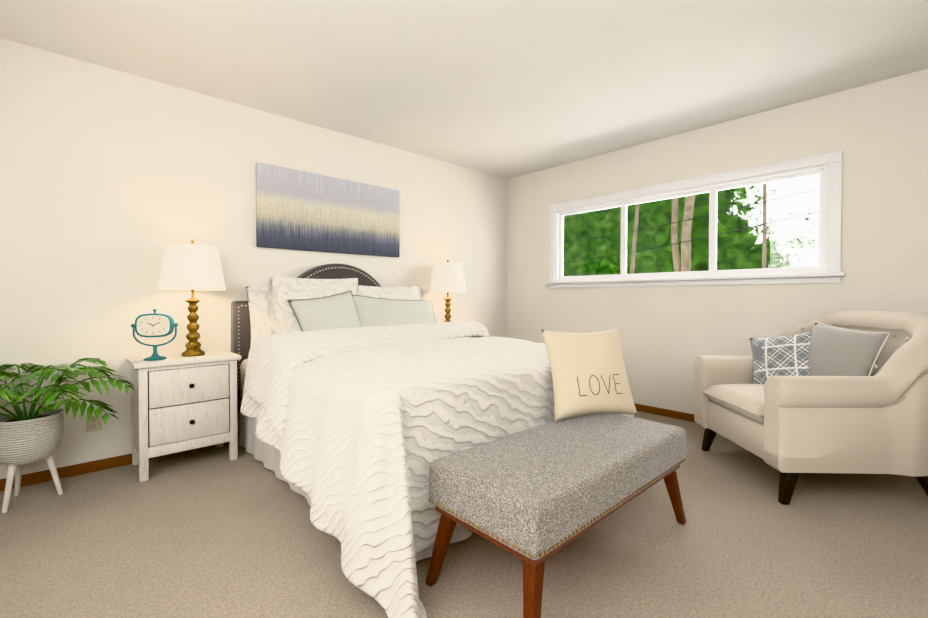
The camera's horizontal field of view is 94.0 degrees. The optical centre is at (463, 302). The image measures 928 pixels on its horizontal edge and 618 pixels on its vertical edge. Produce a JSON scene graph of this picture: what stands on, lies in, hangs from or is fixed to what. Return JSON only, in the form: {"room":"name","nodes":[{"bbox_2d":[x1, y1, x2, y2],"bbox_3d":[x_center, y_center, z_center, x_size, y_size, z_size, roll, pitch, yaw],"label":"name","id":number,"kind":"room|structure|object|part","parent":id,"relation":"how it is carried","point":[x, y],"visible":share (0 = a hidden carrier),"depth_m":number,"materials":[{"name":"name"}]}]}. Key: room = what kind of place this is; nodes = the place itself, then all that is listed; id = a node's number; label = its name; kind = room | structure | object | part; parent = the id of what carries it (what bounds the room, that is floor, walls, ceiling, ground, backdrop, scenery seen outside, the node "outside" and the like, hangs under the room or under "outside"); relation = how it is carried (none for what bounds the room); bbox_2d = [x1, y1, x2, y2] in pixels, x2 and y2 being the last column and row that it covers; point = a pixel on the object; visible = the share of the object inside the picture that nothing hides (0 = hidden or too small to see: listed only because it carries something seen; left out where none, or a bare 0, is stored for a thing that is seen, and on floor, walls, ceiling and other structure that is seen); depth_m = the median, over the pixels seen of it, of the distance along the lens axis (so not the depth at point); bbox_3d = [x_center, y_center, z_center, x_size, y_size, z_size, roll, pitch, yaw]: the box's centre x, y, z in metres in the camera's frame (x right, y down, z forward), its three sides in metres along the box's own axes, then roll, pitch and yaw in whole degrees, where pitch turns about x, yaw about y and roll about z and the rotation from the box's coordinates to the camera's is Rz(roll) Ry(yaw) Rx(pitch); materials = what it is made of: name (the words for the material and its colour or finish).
{"room":"bedroom","nodes":[
{"label":"bedroom","id":0,"kind":"room"},
{"bbox_2d":[0,38,506,478],"bbox_3d":[-1.265,-0.222,3.566,4.990,2.440,0.120,-1,1,-43],"label":"wall","id":1,"kind":"structure","parent":0,"point":[113,182],"depth_m":2.75,"materials":[{"name":"paint"}]},
{"bbox_2d":[86,412,101,431],"bbox_3d":[-2.220,0.712,2.598,0.072,0.116,0.012,-1,1,-43],"label":"electrical outlet","id":2,"kind":"object","parent":1,"relation":"attached to","point":[94,424],"visible":0.75,"depth_m":2.60,"materials":[{"name":"beige plastic"}]},
{"bbox_2d":[0,432,238,490],"bbox_3d":[-1.220,0.967,3.534,4.750,0.062,0.012,-1,1,-43],"label":"baseboard","id":3,"kind":"structure","parent":1,"relation":"attached to","point":[69,471],"depth_m":2.56,"materials":[{"name":"brown wood"}]},
{"bbox_2d":[256,162,399,256],"bbox_3d":[-1.073,-0.733,3.627,1.255,0.620,0.036,-1,1,-43],"label":"canvas art","id":4,"kind":"object","parent":1,"relation":"attached to","point":[300,210],"visible":0.94,"depth_m":3.53},
{"bbox_2d":[0,411,927,617],"bbox_3d":[0.292,1.072,1.911,4.990,0.100,4.690,-1,1,-43],"label":"floor","id":5,"kind":"structure","parent":0,"point":[213,532],"depth_m":1.77,"materials":[{"name":"carpet"}]},
{"bbox_2d":[0,358,133,512],"bbox_3d":[-2.188,0.663,2.150,0.890,0.714,0.690,-1,1,-43],"label":"palm plant","id":6,"kind":"object","parent":5,"relation":"on","point":[31,435],"visible":1,"depth_m":2.18,"materials":[{"name":"green plant"}]},
{"bbox_2d":[126,350,241,481],"bbox_3d":[-1.768,0.674,2.746,0.554,0.672,0.406,-1,1,-43],"label":"nightstand","id":7,"kind":"object","parent":5,"relation":"on","point":[180,402],"visible":1,"depth_m":2.60,"materials":[{"name":"white wood"}]},
{"bbox_2d":[131,309,177,360],"bbox_3d":[-1.852,0.185,2.594,0.226,0.305,0.122,-1,1,-43],"label":"clock","id":8,"kind":"object","parent":7,"relation":"on","point":[151,325],"visible":1,"depth_m":2.57,"materials":[{"name":"teal metal"}]},
{"bbox_2d":[158,240,225,356],"bbox_3d":[-1.737,-0.035,2.773,0.368,0.740,0.368,-1,1,-43],"label":"lamp","id":9,"kind":"object","parent":7,"relation":"on","point":[192,266],"visible":1,"depth_m":2.66,"materials":[{"name":"white fabric"}]},
{"bbox_2d":[230,264,633,617],"bbox_3d":[-0.258,0.366,2.738,1.970,1.362,2.452,-1,1,-43],"label":"bed","id":10,"kind":"object","parent":5,"relation":"on","point":[365,399],"visible":0.77,"depth_m":1.90,"materials":[{"name":"white fabric"}]},
{"bbox_3d":[-0.342,0.548,2.871,1.590,0.320,1.960,-1,1,-43],"label":"mattress","id":11,"kind":"part","parent":10,"relation":"part of","materials":[{"name":"white fabric"}]},
{"bbox_3d":[-1.046,0.335,3.624,1.630,1.325,0.082,-1,1,-43],"label":"headboard","id":12,"kind":"part","parent":10,"relation":"part of","materials":[{"name":"grey fabric"}]},
{"bbox_2d":[426,414,685,617],"bbox_3d":[0.446,0.798,1.793,1.148,0.450,0.509,-1,1,-43],"label":"bench","id":13,"kind":"object","parent":5,"relation":"on","point":[533,498],"visible":1,"depth_m":1.52,"materials":[{"name":"grey fabric"}]},
{"bbox_2d":[541,328,637,421],"bbox_3d":[0.629,0.346,2.163,0.455,0.428,0.193,0,1,-14],"label":"pillow","id":14,"kind":"object","parent":13,"relation":"on","point":[588,372],"visible":1,"depth_m":2.11,"materials":[{"name":"fabric"}]},
{"bbox_2d":[693,310,927,504],"bbox_3d":[2.053,0.530,2.558,0.960,0.964,1.002,0,1,2],"label":"armchair","id":15,"kind":"object","parent":5,"relation":"on","point":[845,391],"visible":1,"depth_m":2.18,"materials":[{"name":"fabric"}]},
{"bbox_3d":[-0.143,0.652,4.258,0.554,0.672,0.406,-1,1,-43],"label":"nightstand","id":16,"kind":"object","parent":5,"relation":"on","visible":0},
{"bbox_2d":[429,260,466,321],"bbox_3d":[-0.158,-0.056,4.243,0.368,0.740,0.368,-1,1,-43],"label":"lamp","id":17,"kind":"object","parent":16,"relation":"on","point":[447,276],"visible":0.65,"depth_m":4.11,"materials":[{"name":"white fabric"}]},
{"bbox_2d":[0,0,927,178],"bbox_3d":[0.292,-1.468,1.875,4.990,0.100,4.690,-1,1,-43],"label":"ceiling","id":18,"kind":"structure","parent":0,"point":[507,89],"depth_m":2.53,"materials":[{"name":"paint"}]},
{"bbox_2d":[507,69,927,413],"bbox_3d":[2.074,-0.222,3.552,0.120,2.440,4.450,-1,1,-43],"label":"wall","id":19,"kind":"structure","parent":0,"point":[876,133],"depth_m":3.38,"materials":[{"name":"paint"}]},
{"bbox_2d":[634,403,694,421],"bbox_3d":[2.030,0.968,3.520,0.012,0.062,4.438,-1,1,-43],"label":"baseboard","id":20,"kind":"structure","parent":19,"relation":"attached to","point":[666,412],"depth_m":3.79,"materials":[{"name":"brown wood"}]},
{"bbox_2d":[545,150,845,287],"bbox_3d":[1.763,-0.597,3.824,0.178,0.897,2.440,-1,1,-43],"label":"window","id":21,"kind":"structure","parent":19,"relation":"in","point":[826,168],"depth_m":3.50,"materials":[{"name":"white wood"}]},
{"label":"outside","id":22,"kind":"structure","parent":0,"visible":0},
{"bbox_2d":[563,175,818,275],"bbox_3d":[3.829,-1.549,6.840,2.806,9.000,16.000,-1,1,-43],"label":"trees","id":23,"kind":"object","parent":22,"point":[730,240],"depth_m":7.84,"materials":[{"name":"green plant"}]}
]}

